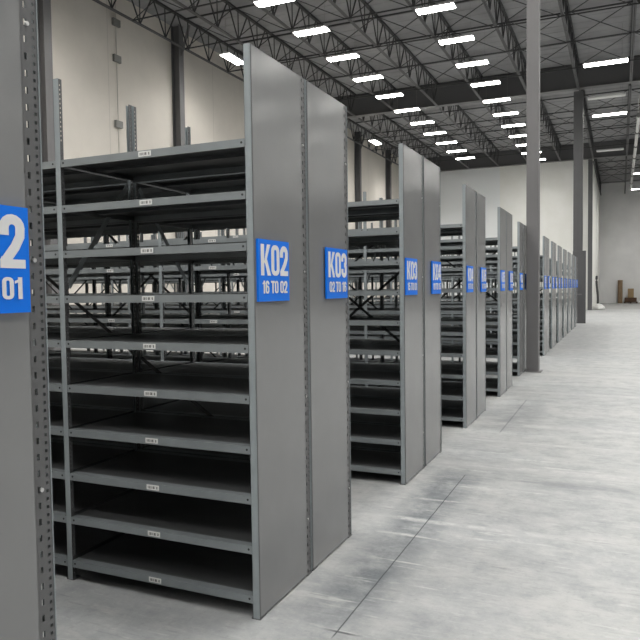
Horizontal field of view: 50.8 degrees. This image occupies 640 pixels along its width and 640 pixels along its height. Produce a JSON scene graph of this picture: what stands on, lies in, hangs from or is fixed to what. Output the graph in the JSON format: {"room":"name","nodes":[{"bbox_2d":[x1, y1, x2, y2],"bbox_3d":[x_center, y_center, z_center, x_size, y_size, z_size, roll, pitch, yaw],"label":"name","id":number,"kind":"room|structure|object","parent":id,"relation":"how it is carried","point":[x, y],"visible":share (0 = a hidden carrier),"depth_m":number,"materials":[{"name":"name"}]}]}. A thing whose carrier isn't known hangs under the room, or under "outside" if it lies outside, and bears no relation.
{"room":"warehouse","nodes":[
{"label":"warehouse","id":0,"kind":"room"},
{"bbox_2d":[22,0,398,313],"bbox_3d":[-15.865,-3.909,1.547,0.300,11.380,110.300,0,3,24],"label":"wall","id":1,"kind":"structure","parent":0,"point":[84,36],"depth_m":22.82,"materials":[{"name":"beige paint"}]},
{"bbox_2d":[111,3,122,143],"bbox_3d":[-6.570,-7.711,21.881,0.090,5.690,0.320,0,3,24],"label":"conduit","id":2,"kind":"object","parent":1,"relation":"attached to","point":[118,124],"visible":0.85,"depth_m":21.83,"materials":[{"name":"grey metal"}]},
{"bbox_2d":[41,303,639,639],"bbox_3d":[8.845,1.571,1.458,45.600,0.200,130.300,0,3,24],"label":"floor","id":3,"kind":"structure","parent":0,"point":[525,523],"depth_m":4.28,"materials":[{"name":"concrete"}]},
{"bbox_2d":[0,0,56,639],"bbox_3d":[-3.222,0.144,2.824,4.959,2.840,0.630,0,3,24],"label":"shelving unit","id":4,"kind":"object","parent":3,"relation":"on","point":[23,616],"visible":1,"depth_m":2.01,"materials":[{"name":"grey paint"}]},
{"bbox_2d":[37,0,60,349],"bbox_3d":[-7.531,-4.768,18.964,0.743,11.300,0.280,0,3,24],"label":"wall post","id":5,"kind":"object","parent":3,"relation":"on","point":[43,6],"visible":0.44,"depth_m":18.93,"materials":[{"name":"grey metal"}]},
{"bbox_2d":[28,43,311,619],"bbox_3d":[-4.672,0.037,5.585,9.841,2.840,0.628,0,3,24],"label":"shelving unit","id":6,"kind":"object","parent":3,"relation":"on","point":[234,529],"visible":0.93,"depth_m":3.73,"materials":[{"name":"grey paint"}]},
{"bbox_2d":[171,24,189,291],"bbox_3d":[-4.960,-5.064,24.741,0.743,11.300,0.280,0,3,24],"label":"wall post","id":7,"kind":"object","parent":3,"relation":"on","point":[177,53],"visible":0.38,"depth_m":24.64,"materials":[{"name":"grey metal"}]},
{"bbox_2d":[29,80,351,570],"bbox_3d":[-4.408,0.007,6.168,9.848,2.840,0.630,0,3,24],"label":"shelving unit","id":8,"kind":"object","parent":3,"relation":"on","point":[326,117],"visible":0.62,"depth_m":4.33,"materials":[{"name":"grey paint"}]},
{"bbox_2d":[31,143,424,484],"bbox_3d":[-3.654,-0.080,7.870,9.841,2.840,0.628,0,3,24],"label":"shelving unit","id":9,"kind":"object","parent":3,"relation":"on","point":[410,435],"visible":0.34,"depth_m":5.94,"materials":[{"name":"grey paint"}]},
{"bbox_2d":[30,157,441,465],"bbox_3d":[-3.391,-0.110,8.454,9.847,2.840,0.630,0,3,24],"label":"shelving unit","id":10,"kind":"object","parent":3,"relation":"on","point":[431,172],"visible":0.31,"depth_m":6.60,"materials":[{"name":"grey paint"}]},
{"bbox_2d":[31,184,476,427],"bbox_3d":[-2.655,-0.195,10.116,9.841,2.840,0.628,0,3,24],"label":"shelving unit","id":11,"kind":"object","parent":3,"relation":"on","point":[467,415],"visible":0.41,"depth_m":8.26,"materials":[{"name":"grey paint"}]},
{"bbox_2d":[33,192,485,417],"bbox_3d":[-2.392,-0.225,10.699,9.847,2.840,0.630,0,3,24],"label":"shelving unit","id":12,"kind":"object","parent":3,"relation":"on","point":[480,199],"visible":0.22,"depth_m":9.01,"materials":[{"name":"grey paint"}]},
{"bbox_2d":[45,207,505,396],"bbox_3d":[-1.659,-0.309,12.352,9.841,2.840,0.626,0,3,24],"label":"shelving unit","id":13,"kind":"object","parent":3,"relation":"on","point":[500,387],"visible":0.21,"depth_m":10.53,"materials":[{"name":"grey paint"}]},
{"bbox_2d":[71,211,512,390],"bbox_3d":[-1.397,-0.339,12.935,9.847,2.840,0.630,0,3,24],"label":"shelving unit","id":14,"kind":"object","parent":3,"relation":"on","point":[509,273],"visible":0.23,"depth_m":11.07,"materials":[{"name":"grey paint"}]},
{"bbox_2d":[101,222,523,375],"bbox_3d":[-0.689,-0.426,14.654,9.842,2.840,0.626,0,3,24],"label":"shelving unit","id":15,"kind":"object","parent":3,"relation":"on","point":[519,342],"visible":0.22,"depth_m":12.79,"materials":[{"name":"grey paint"}]},
{"bbox_2d":[140,225,525,370],"bbox_3d":[-0.427,-0.456,15.237,9.847,2.840,0.630,0,3,24],"label":"shelving unit","id":16,"kind":"object","parent":3,"relation":"on","point":[355,283],"visible":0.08,"depth_m":13.55,"materials":[{"name":"grey paint"}]},
{"bbox_2d":[354,131,365,296],"bbox_3d":[2.575,-5.931,41.669,0.743,11.300,0.280,0,3,24],"label":"wall post","id":17,"kind":"object","parent":3,"relation":"on","point":[357,148],"visible":0.45,"depth_m":41.59,"materials":[{"name":"grey metal"}]},
{"bbox_2d":[385,150,395,300],"bbox_3d":[5.013,-6.211,47.145,0.743,11.300,0.280,0,3,24],"label":"wall post","id":18,"kind":"object","parent":3,"relation":"on","point":[388,163],"visible":0.45,"depth_m":47.04,"materials":[{"name":"grey metal"}]},
{"bbox_2d":[349,236,546,355],"bbox_3d":[2.623,-0.597,17.466,6.175,2.840,0.626,0,3,24],"label":"shelving unit","id":19,"kind":"object","parent":3,"relation":"on","point":[543,319],"visible":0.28,"depth_m":16.37,"materials":[{"name":"grey paint"}]},
{"bbox_2d":[352,238,549,352],"bbox_3d":[2.886,-0.627,18.049,6.181,2.840,0.630,0,3,24],"label":"shelving unit","id":20,"kind":"object","parent":3,"relation":"on","point":[548,276],"visible":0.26,"depth_m":16.87,"materials":[{"name":"grey paint"}]},
{"bbox_2d":[349,241,553,348],"bbox_3d":[3.452,-0.692,19.328,6.176,2.840,0.626,0,3,24],"label":"shelving unit","id":21,"kind":"object","parent":3,"relation":"on","point":[551,259],"visible":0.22,"depth_m":17.97,"materials":[{"name":"grey paint"}]},
{"bbox_2d":[351,243,556,345],"bbox_3d":[3.715,-0.722,19.911,6.182,2.840,0.630,0,3,24],"label":"shelving unit","id":22,"kind":"object","parent":3,"relation":"on","point":[555,277],"visible":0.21,"depth_m":18.71,"materials":[{"name":"grey paint"}]},
{"bbox_2d":[442,245,559,342],"bbox_3d":[5.397,-0.780,20.693,3.731,2.840,0.626,0,3,24],"label":"shelving unit","id":23,"kind":"object","parent":3,"relation":"on","point":[558,246],"visible":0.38,"depth_m":19.78,"materials":[{"name":"grey paint"}]},
{"bbox_2d":[442,247,562,340],"bbox_3d":[5.660,-0.809,21.276,3.737,2.840,0.630,0,3,24],"label":"shelving unit","id":24,"kind":"object","parent":3,"relation":"on","point":[561,278],"visible":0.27,"depth_m":20.55,"materials":[{"name":"grey paint"}]},
{"bbox_2d":[449,249,564,337],"bbox_3d":[6.234,-0.876,22.573,3.731,2.840,0.626,0,3,24],"label":"shelving unit","id":25,"kind":"object","parent":3,"relation":"on","point":[563,263],"visible":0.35,"depth_m":21.74,"materials":[{"name":"grey paint"}]},
{"bbox_2d":[456,250,566,335],"bbox_3d":[6.496,-0.906,23.156,3.737,2.840,0.630,0,3,24],"label":"shelving unit","id":26,"kind":"object","parent":3,"relation":"on","point":[565,250],"visible":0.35,"depth_m":22.43,"materials":[{"name":"grey paint"}]},
{"bbox_2d":[462,252,569,333],"bbox_3d":[7.070,-0.972,24.453,3.730,2.840,0.626,0,3,24],"label":"shelving unit","id":27,"kind":"object","parent":3,"relation":"on","point":[568,253],"visible":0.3,"depth_m":23.49,"materials":[{"name":"grey paint"}]},
{"bbox_2d":[486,255,574,328],"bbox_3d":[8.170,-1.098,26.916,3.737,2.840,0.630,0,3,24],"label":"shelving unit","id":28,"kind":"object","parent":3,"relation":"on","point":[573,255],"visible":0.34,"depth_m":25.96,"materials":[{"name":"grey paint"}]},
{"bbox_2d":[486,256,576,326],"bbox_3d":[8.744,-1.165,28.213,3.731,2.840,0.626,0,3,24],"label":"shelving unit","id":29,"kind":"object","parent":3,"relation":"on","point":[575,268],"visible":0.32,"depth_m":27.23,"materials":[{"name":"grey paint"}]},
{"bbox_2d":[497,253,570,331],"bbox_3d":[7.333,-1.002,25.036,3.736,2.840,0.630,0,3,24],"label":"shelving unit","id":30,"kind":"object","parent":3,"relation":"on","point":[570,253],"visible":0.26,"depth_m":24.34,"materials":[{"name":"grey paint"}]},
{"bbox_2d":[526,0,542,372],"bbox_3d":[4.101,-4.643,12.878,0.284,11.300,0.330,0,3,24],"label":"steel column","id":31,"kind":"structure","parent":3,"relation":"on","point":[533,6],"depth_m":12.88,"materials":[{"name":"grey metal"}]},
{"bbox_2d":[493,258,577,325],"bbox_3d":[9.007,-1.194,28.796,3.736,2.840,0.630,0,3,24],"label":"shelving unit","id":32,"kind":"object","parent":3,"relation":"on","point":[577,258],"visible":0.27,"depth_m":27.83,"materials":[{"name":"grey paint"}]},
{"bbox_2d":[540,254,572,329],"bbox_3d":[7.907,-1.068,26.333,3.731,2.840,0.626,0,3,24],"label":"shelving unit","id":33,"kind":"object","parent":3,"relation":"on","point":[571,254],"visible":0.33,"depth_m":25.34,"materials":[{"name":"grey paint"}]},
{"bbox_2d":[573,91,583,250],"bbox_3d":[11.505,-4.964,29.970,0.439,10.200,0.490,0,3,24],"label":"steel column","id":34,"kind":"structure","parent":3,"relation":"on","point":[578,95],"depth_m":29.73,"materials":[{"name":"grey metal"}]},
{"bbox_2d":[573,251,585,322],"bbox_3d":[11.452,-1.451,29.776,0.540,3.200,0.135,0,3,24],"label":"guard","id":35,"kind":"object","parent":3,"relation":"on","point":[581,255],"visible":0.74,"depth_m":29.70,"materials":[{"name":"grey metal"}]},
{"bbox_2d":[587,159,592,309],"bbox_3d":[18.426,-5.778,45.908,0.334,10.200,0.400,0,3,24],"label":"steel column","id":36,"kind":"structure","parent":3,"relation":"on","point":[590,161],"depth_m":45.77,"materials":[{"name":"grey metal"}]},
{"bbox_2d":[592,303,604,309],"bbox_3d":[19.382,-0.942,46.946,0.748,0.420,0.661,-1,3,-7],"label":"plastic bag","id":37,"kind":"object","parent":3,"relation":"on","point":[598,306],"visible":1,"depth_m":46.73,"materials":[{"name":"white plastic"}]},
{"bbox_2d":[618,280,622,302],"bbox_3d":[28.195,-2.665,63.306,0.420,2.150,0.420,0,3,24],"label":"cardboard tube","id":38,"kind":"object","parent":3,"relation":"on","point":[620,282],"visible":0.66,"depth_m":63.15,"materials":[{"name":"brown cardboard"}]},
{"bbox_3d":[28.889,-1.631,62.667,1.200,0.125,1.000,0,3,24],"label":"pallet","id":39,"kind":"object","parent":3,"relation":"on","visible":0},
{"bbox_2d":[625,298,636,301],"bbox_3d":[28.906,-1.888,62.701,1.000,0.384,0.700,0,3,24],"label":"carton","id":40,"kind":"object","parent":39,"relation":"on","point":[626,299],"visible":1,"depth_m":62.37,"materials":[{"name":"brown cardboard"}]},
{"bbox_2d":[628,289,633,297],"bbox_3d":[28.898,-2.501,62.673,0.500,0.844,0.440,0,3,24],"label":"carton","id":41,"kind":"object","parent":40,"relation":"on","point":[630,291],"visible":1,"depth_m":62.47,"materials":[{"name":"cardboard"}]},
{"bbox_2d":[127,0,639,183],"bbox_3d":[8.732,-9.870,1.016,45.600,0.100,130.470,0,3,24],"label":"ceiling","id":42,"kind":"structure","parent":0,"point":[621,48],"depth_m":27.17,"materials":[{"name":"paint"}]},
{"bbox_2d":[93,0,243,81],"bbox_3d":[-3.899,-10.232,25.839,0.110,1.098,18.550,0,3,24],"label":"roof truss","id":43,"kind":"object","parent":42,"relation":"attached to","point":[111,6],"visible":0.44,"depth_m":23.58,"materials":[{"name":"metal"}]},
{"bbox_2d":[132,0,228,20],"bbox_3d":[4.500,-9.862,16.559,22.765,1.066,0.050,0,3,24],"label":"roof truss","id":44,"kind":"structure","parent":43,"relation":"attached to","point":[189,7],"depth_m":20.55,"materials":[{"name":"metal"}]},
{"bbox_2d":[219,18,242,64],"bbox_3d":[-3.127,-10.013,24.110,0.400,1.384,1.160,0,3,24],"label":"ceiling light","id":45,"kind":"object","parent":42,"relation":"hanging from","point":[229,56],"visible":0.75,"depth_m":23.94,"materials":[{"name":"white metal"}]},
{"bbox_2d":[172,0,356,116],"bbox_3d":[-2.007,-10.219,24.998,0.110,1.098,18.550,0,3,24],"label":"roof truss","id":46,"kind":"object","parent":42,"relation":"attached to","point":[228,3],"visible":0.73,"depth_m":24.72,"materials":[{"name":"metal"}]},
{"bbox_2d":[253,0,294,7],"bbox_3d":[-1.320,-9.818,19.316,1.160,1.384,0.400,0,3,24],"label":"ceiling light","id":47,"kind":"object","parent":42,"relation":"hanging from","point":[260,3],"visible":1,"depth_m":19.38,"materials":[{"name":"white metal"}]},
{"bbox_2d":[292,16,329,36],"bbox_3d":[-0.284,-9.937,21.643,1.160,1.384,0.400,0,3,24],"label":"ceiling light","id":48,"kind":"object","parent":42,"relation":"hanging from","point":[324,28],"visible":1,"depth_m":21.59,"materials":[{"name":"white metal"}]},
{"bbox_2d":[250,0,395,111],"bbox_3d":[-0.116,-10.205,24.157,0.110,1.098,18.550,0,3,24],"label":"roof truss","id":49,"kind":"object","parent":42,"relation":"attached to","point":[295,2],"visible":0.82,"depth_m":25.17,"materials":[{"name":"metal"}]},
{"bbox_2d":[326,18,359,61],"bbox_3d":[0.813,-10.063,24.107,1.160,1.384,0.400,0,3,24],"label":"ceiling light","id":50,"kind":"object","parent":42,"relation":"hanging from","point":[354,54],"visible":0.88,"depth_m":24.06,"materials":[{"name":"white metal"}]},
{"bbox_2d":[353,74,383,81],"bbox_3d":[1.889,-10.187,26.525,1.160,1.384,0.400,0,3,24],"label":"ceiling light","id":51,"kind":"object","parent":42,"relation":"hanging from","point":[375,76],"visible":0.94,"depth_m":26.48,"materials":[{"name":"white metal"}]},
{"bbox_2d":[347,118,398,165],"bbox_3d":[3.545,-11.088,42.563,0.110,1.098,17.200,0,3,24],"label":"roof truss","id":52,"kind":"object","parent":42,"relation":"attached to","point":[348,119],"visible":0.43,"depth_m":41.27,"materials":[{"name":"metal"}]},
{"bbox_2d":[369,118,381,144],"bbox_3d":[3.129,-10.732,38.164,0.400,1.384,1.160,0,3,24],"label":"ceiling light","id":53,"kind":"object","parent":42,"relation":"hanging from","point":[374,141],"visible":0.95,"depth_m":37.87,"materials":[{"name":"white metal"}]},
{"bbox_2d":[328,0,438,106],"bbox_3d":[1.775,-10.191,23.316,0.110,1.098,18.550,0,3,24],"label":"roof truss","id":54,"kind":"object","parent":42,"relation":"attached to","point":[333,2],"visible":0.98,"depth_m":25.11,"materials":[{"name":"metal"}]},
{"bbox_2d":[375,92,403,98],"bbox_3d":[2.986,-10.313,28.989,1.160,1.384,0.400,0,3,24],"label":"ceiling light","id":55,"kind":"object","parent":42,"relation":"hanging from","point":[396,94],"visible":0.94,"depth_m":28.91,"materials":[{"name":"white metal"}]},
{"bbox_2d":[359,114,441,170],"bbox_3d":[5.436,-11.075,41.721,0.110,1.098,17.200,0,3,24],"label":"roof truss","id":56,"kind":"object","parent":42,"relation":"attached to","point":[383,115],"visible":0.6,"depth_m":39.77,"materials":[{"name":"metal"}]},
{"bbox_2d":[394,87,419,112],"bbox_3d":[4.042,-10.435,31.362,1.160,1.384,0.400,0,3,24],"label":"ceiling light","id":57,"kind":"object","parent":42,"relation":"hanging from","point":[416,108],"visible":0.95,"depth_m":31.25,"materials":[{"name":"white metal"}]},
{"bbox_2d":[410,119,434,124],"bbox_3d":[5.118,-10.559,33.780,1.160,1.384,0.400,0,3,24],"label":"ceiling light","id":58,"kind":"object","parent":42,"relation":"hanging from","point":[432,120],"visible":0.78,"depth_m":33.69,"materials":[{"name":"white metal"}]},
{"bbox_2d":[398,110,469,168],"bbox_3d":[7.327,-11.061,40.880,0.110,1.098,17.200,0,3,24],"label":"roof truss","id":59,"kind":"object","parent":42,"relation":"attached to","point":[420,111],"visible":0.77,"depth_m":39.44,"materials":[{"name":"metal"}]},
{"bbox_2d":[423,112,446,134],"bbox_3d":[6.154,-10.678,36.108,1.160,1.384,0.400,0,3,24],"label":"ceiling light","id":60,"kind":"object","parent":42,"relation":"hanging from","point":[442,131],"visible":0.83,"depth_m":36.09,"materials":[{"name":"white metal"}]},
{"bbox_2d":[415,0,456,14],"bbox_3d":[3.426,-9.911,19.993,1.160,1.384,0.400,0,3,24],"label":"ceiling light","id":61,"kind":"object","parent":42,"relation":"hanging from","point":[420,10],"visible":1,"depth_m":19.95,"materials":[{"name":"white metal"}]},
{"bbox_2d":[405,0,482,100],"bbox_3d":[3.667,-10.178,22.475,0.110,1.098,18.550,0,3,24],"label":"roof truss","id":62,"kind":"object","parent":42,"relation":"attached to","point":[439,13],"visible":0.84,"depth_m":24.84,"materials":[{"name":"metal"}]},
{"bbox_2d":[436,120,456,144],"bbox_3d":[7.231,-10.802,38.526,1.160,1.384,0.400,0,3,24],"label":"ceiling light","id":63,"kind":"object","parent":42,"relation":"hanging from","point":[454,140],"visible":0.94,"depth_m":38.38,"materials":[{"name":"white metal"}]},
{"bbox_2d":[438,34,474,44],"bbox_3d":[4.563,-10.041,22.549,1.160,1.384,0.400,0,3,24],"label":"ceiling light","id":64,"kind":"object","parent":42,"relation":"hanging from","point":[468,37],"visible":1,"depth_m":22.48,"materials":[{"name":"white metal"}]},
{"bbox_2d":[447,149,466,152],"bbox_3d":[8.287,-10.923,40.899,1.160,1.384,0.400,0,3,24],"label":"ceiling light","id":65,"kind":"object","parent":42,"relation":"hanging from","point":[455,150],"visible":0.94,"depth_m":40.85,"materials":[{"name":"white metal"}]},
{"bbox_2d":[456,155,474,159],"bbox_3d":[9.302,-11.040,43.180,1.160,1.384,0.400,0,3,24],"label":"ceiling light","id":66,"kind":"object","parent":42,"relation":"hanging from","point":[472,156],"visible":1,"depth_m":43.12,"materials":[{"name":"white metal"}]},
{"bbox_2d":[439,105,499,166],"bbox_3d":[9.219,-11.047,40.039,0.110,1.098,17.200,0,3,24],"label":"roof truss","id":67,"kind":"object","parent":42,"relation":"attached to","point":[458,106],"visible":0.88,"depth_m":38.99,"materials":[{"name":"metal"}]},
{"bbox_2d":[456,59,488,67],"bbox_3d":[5.639,-10.165,24.967,1.160,1.384,0.400,0,3,24],"label":"ceiling light","id":68,"kind":"object","parent":42,"relation":"hanging from","point":[482,61],"visible":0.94,"depth_m":24.90,"materials":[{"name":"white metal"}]},
{"bbox_2d":[470,79,500,86],"bbox_3d":[6.736,-10.291,27.431,1.160,1.384,0.400,0,3,24],"label":"ceiling light","id":69,"kind":"object","parent":42,"relation":"hanging from","point":[490,82],"visible":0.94,"depth_m":27.36,"materials":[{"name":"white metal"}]},
{"bbox_2d":[334,55,639,118],"bbox_3d":[19.873,-10.555,25.625,44.650,1.048,0.320,0,3,24],"label":"girder","id":70,"kind":"object","parent":42,"relation":"attached to","point":[615,74],"visible":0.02,"depth_m":30.82,"materials":[{"name":"grey metal"}]},
{"bbox_2d":[483,96,510,102],"bbox_3d":[7.833,-10.417,29.895,1.160,1.384,0.400,0,3,24],"label":"ceiling light","id":71,"kind":"object","parent":42,"relation":"hanging from","point":[508,97],"visible":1,"depth_m":29.86,"materials":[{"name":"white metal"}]},
{"bbox_2d":[354,88,639,140],"bbox_3d":[12.360,-10.766,34.218,22.765,1.066,0.050,0,3,24],"label":"roof truss","id":72,"kind":"structure","parent":42,"relation":"attached to","point":[635,88],"depth_m":35.72,"materials":[{"name":"metal"}]},
{"bbox_2d":[481,0,525,90],"bbox_3d":[5.558,-10.164,21.634,0.110,1.098,18.550,0,3,24],"label":"roof truss","id":73,"kind":"object","parent":42,"relation":"attached to","point":[487,7],"visible":0.78,"depth_m":24.38,"materials":[{"name":"metal"}]},
{"bbox_2d":[483,102,525,159],"bbox_3d":[11.110,-11.034,39.198,0.110,1.098,17.200,0,3,24],"label":"roof truss","id":74,"kind":"object","parent":42,"relation":"attached to","point":[491,103],"visible":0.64,"depth_m":37.70,"materials":[{"name":"metal"}]},
{"bbox_2d":[493,103,518,116],"bbox_3d":[8.889,-10.539,32.268,1.160,1.384,0.400,0,3,24],"label":"ceiling light","id":75,"kind":"object","parent":42,"relation":"hanging from","point":[515,111],"visible":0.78,"depth_m":32.16,"materials":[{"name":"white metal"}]},
{"bbox_2d":[386,115,636,157],"bbox_3d":[14.695,-11.035,39.465,22.765,1.066,0.050,0,3,24],"label":"roof truss","id":76,"kind":"structure","parent":42,"relation":"attached to","point":[635,115],"depth_m":40.80,"materials":[{"name":"metal"}]},
{"bbox_2d":[501,122,525,127],"bbox_3d":[9.925,-10.658,34.595,1.160,1.384,0.400,0,3,24],"label":"ceiling light","id":77,"kind":"object","parent":42,"relation":"hanging from","point":[522,123],"visible":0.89,"depth_m":34.53,"materials":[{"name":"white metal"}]},
{"bbox_2d":[509,133,525,137],"bbox_3d":[10.981,-10.779,36.967,1.160,1.384,0.400,0,3,24],"label":"ceiling light","id":78,"kind":"object","parent":42,"relation":"hanging from","point":[524,134],"visible":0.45,"depth_m":36.94,"materials":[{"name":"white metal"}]},
{"bbox_2d":[426,138,639,171],"bbox_3d":[27.042,-11.380,41.732,44.650,1.048,0.320,0,3,24],"label":"girder","id":79,"kind":"object","parent":42,"relation":"attached to","point":[565,155],"visible":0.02,"depth_m":46.86,"materials":[{"name":"grey metal"}]},
{"bbox_2d":[540,95,560,160],"bbox_3d":[13.001,-11.020,38.357,0.110,1.098,17.200,0,3,24],"label":"roof truss","id":80,"kind":"object","parent":42,"relation":"attached to","point":[543,108],"visible":0.7,"depth_m":38.82,"materials":[{"name":"metal"}]},
{"bbox_2d":[558,0,579,88],"bbox_3d":[7.449,-10.150,20.793,0.110,1.098,18.550,0,3,24],"label":"roof truss","id":81,"kind":"object","parent":42,"relation":"attached to","point":[569,35],"visible":0.94,"depth_m":24.47,"materials":[{"name":"metal"}]},
{"bbox_2d":[579,89,593,158],"bbox_3d":[14.893,-11.006,37.516,0.110,1.098,17.200,0,3,24],"label":"roof truss","id":82,"kind":"object","parent":42,"relation":"attached to","point":[587,118],"visible":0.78,"depth_m":37.60,"materials":[{"name":"metal"}]},
{"bbox_2d":[593,159,601,194],"bbox_3d":[22.692,-11.903,55.038,0.110,1.098,19.200,0,3,24],"label":"roof truss","id":83,"kind":"object","parent":42,"relation":"attached to","point":[595,162],"visible":0.88,"depth_m":54.18,"materials":[{"name":"metal"}]},
{"bbox_2d":[583,23,627,67],"bbox_3d":[10.613,-10.233,25.051,1.540,1.384,0.400,0,3,24],"label":"ceiling light","id":84,"kind":"object","parent":42,"relation":"hanging from","point":[624,59],"visible":1,"depth_m":24.98,"materials":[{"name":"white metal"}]},
{"bbox_2d":[587,88,625,100],"bbox_3d":[12.578,-10.465,29.588,1.540,1.384,0.400,0,3,24],"label":"ceiling light","id":85,"kind":"object","parent":42,"relation":"hanging from","point":[592,97],"visible":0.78,"depth_m":29.53,"materials":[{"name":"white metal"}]},
{"bbox_2d":[592,87,626,116],"bbox_3d":[14.012,-10.621,32.613,1.540,1.384,0.400,0,3,24],"label":"ceiling light","id":86,"kind":"object","parent":42,"relation":"hanging from","point":[616,112],"visible":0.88,"depth_m":32.51,"materials":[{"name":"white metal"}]},
{"bbox_2d":[596,148,623,151],"bbox_3d":[17.759,-11.063,41.278,1.540,1.384,0.400,0,3,24],"label":"ceiling light","id":87,"kind":"object","parent":42,"relation":"hanging from","point":[612,149],"visible":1,"depth_m":41.23,"materials":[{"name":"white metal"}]},
{"bbox_2d":[624,156,627,193],"bbox_3d":[24.583,-11.889,54.196,0.110,1.098,19.200,0,3,24],"label":"roof truss","id":88,"kind":"object","parent":42,"relation":"attached to","point":[626,158],"visible":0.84,"depth_m":52.32,"materials":[{"name":"metal"}]},
{"bbox_2d":[596,155,637,168],"bbox_3d":[24.797,-11.503,46.889,10.345,1.066,0.050,0,3,24],"label":"roof truss","id":89,"kind":"structure","parent":88,"relation":"attached to","point":[637,155],"depth_m":48.51,"materials":[{"name":"metal"}]},
{"bbox_2d":[598,159,639,175],"bbox_3d":[26.300,-11.676,50.265,10.345,1.066,0.050,0,3,24],"label":"roof truss","id":90,"kind":"structure","parent":88,"relation":"attached to","point":[632,159],"depth_m":51.82,"materials":[{"name":"metal"}]},
{"bbox_2d":[599,167,639,182],"bbox_3d":[27.884,-11.858,53.824,10.345,1.066,0.050,0,3,24],"label":"roof truss","id":91,"kind":"structure","parent":88,"relation":"attached to","point":[635,167],"depth_m":55.33,"materials":[{"name":"metal"}]},
{"bbox_2d":[626,84,631,155],"bbox_3d":[16.784,-10.992,36.675,0.110,1.098,17.200,0,3,24],"label":"roof truss","id":92,"kind":"object","parent":42,"relation":"attached to","point":[629,85],"visible":0.86,"depth_m":34.59,"materials":[{"name":"metal"}]},
{"bbox_2d":[629,0,636,82],"bbox_3d":[9.341,-10.136,19.951,0.110,1.098,18.550,0,3,24],"label":"roof truss","id":93,"kind":"object","parent":42,"relation":"attached to","point":[634,7],"visible":0.99,"depth_m":23.86,"materials":[{"name":"metal"}]},
{"bbox_2d":[630,98,639,189],"bbox_3d":[21.311,-11.300,45.766,0.240,1.410,27.900,0,3,24],"label":"pipe","id":94,"kind":"object","parent":42,"relation":"hanging from","point":[637,131],"visible":0.95,"depth_m":39.91,"materials":[{"name":"grey metal"}]},
{"bbox_2d":[440,159,587,309],"bbox_3d":[12.644,-6.434,48.996,13.200,11.380,0.300,0,3,24],"label":"wall","id":95,"kind":"structure","parent":0,"point":[504,187],"depth_m":48.02,"materials":[{"name":"paint"}]},
{"bbox_2d":[592,159,599,308],"bbox_3d":[22.538,-6.851,55.364,0.300,11.380,19.400,0,3,24],"label":"wall","id":96,"kind":"structure","parent":0,"point":[596,194],"depth_m":53.58,"materials":[{"name":"paint"}]},
{"bbox_2d":[595,276,598,303],"bbox_3d":[19.622,-1.996,47.705,0.249,2.260,0.207,0,3,24],"label":"hose","id":97,"kind":"object","parent":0,"point":[596,278],"visible":0.91,"depth_m":47.64,"materials":[{"name":"grey rubber"}]},
{"bbox_2d":[599,181,639,302],"bbox_3d":[41.067,-7.206,57.893,32.100,11.380,0.300,0,3,24],"label":"wall","id":98,"kind":"structure","parent":0,"point":[619,211],"depth_m":63.44,"materials":[{"name":"white paint"}]},
{"bbox_3d":[11.232,-10.123,19.110,0.110,1.098,18.550,0,3,24],"label":"roof truss","id":99,"kind":"object","parent":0,"visible":0},
{"bbox_2d":[184,0,446,49],"bbox_3d":[5.637,-9.993,19.114,22.765,1.066,0.050,0,3,24],"label":"roof truss","id":100,"kind":"structure","parent":99,"relation":"attached to","point":[250,5],"depth_m":22.28,"materials":[{"name":"metal"}]},
{"bbox_2d":[227,0,639,71],"bbox_3d":[6.775,-10.124,21.669,22.765,1.066,0.050,0,3,24],"label":"roof truss","id":101,"kind":"structure","parent":99,"relation":"attached to","point":[463,1],"depth_m":23.40,"materials":[{"name":"metal"}]},
{"bbox_2d":[277,0,639,81],"bbox_3d":[7.790,-10.241,23.951,22.765,1.066,0.050,0,3,24],"label":"roof truss","id":102,"kind":"structure","parent":99,"relation":"attached to","point":[512,22],"depth_m":24.89,"materials":[{"name":"metal"}]},
{"bbox_2d":[312,32,639,100],"bbox_3d":[9.049,-10.385,26.780,22.765,1.066,0.050,0,3,24],"label":"roof truss","id":103,"kind":"structure","parent":99,"relation":"attached to","point":[637,32],"depth_m":27.91,"materials":[{"name":"metal"}]},
{"bbox_3d":[18.675,-10.979,35.833,0.110,1.098,17.200,0,3,24],"label":"roof truss","id":104,"kind":"object","parent":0,"visible":0},
{"bbox_2d":[371,103,639,150],"bbox_3d":[13.578,-10.906,36.955,22.765,1.066,0.050,0,3,24],"label":"roof truss","id":105,"kind":"structure","parent":104,"relation":"attached to","point":[591,109],"depth_m":38.37,"materials":[{"name":"metal"}]},
{"bbox_2d":[398,125,639,164],"bbox_3d":[15.772,-11.159,41.883,22.765,1.066,0.050,0,3,24],"label":"roof truss","id":106,"kind":"structure","parent":104,"relation":"attached to","point":[635,125],"depth_m":43.06,"materials":[{"name":"metal"}]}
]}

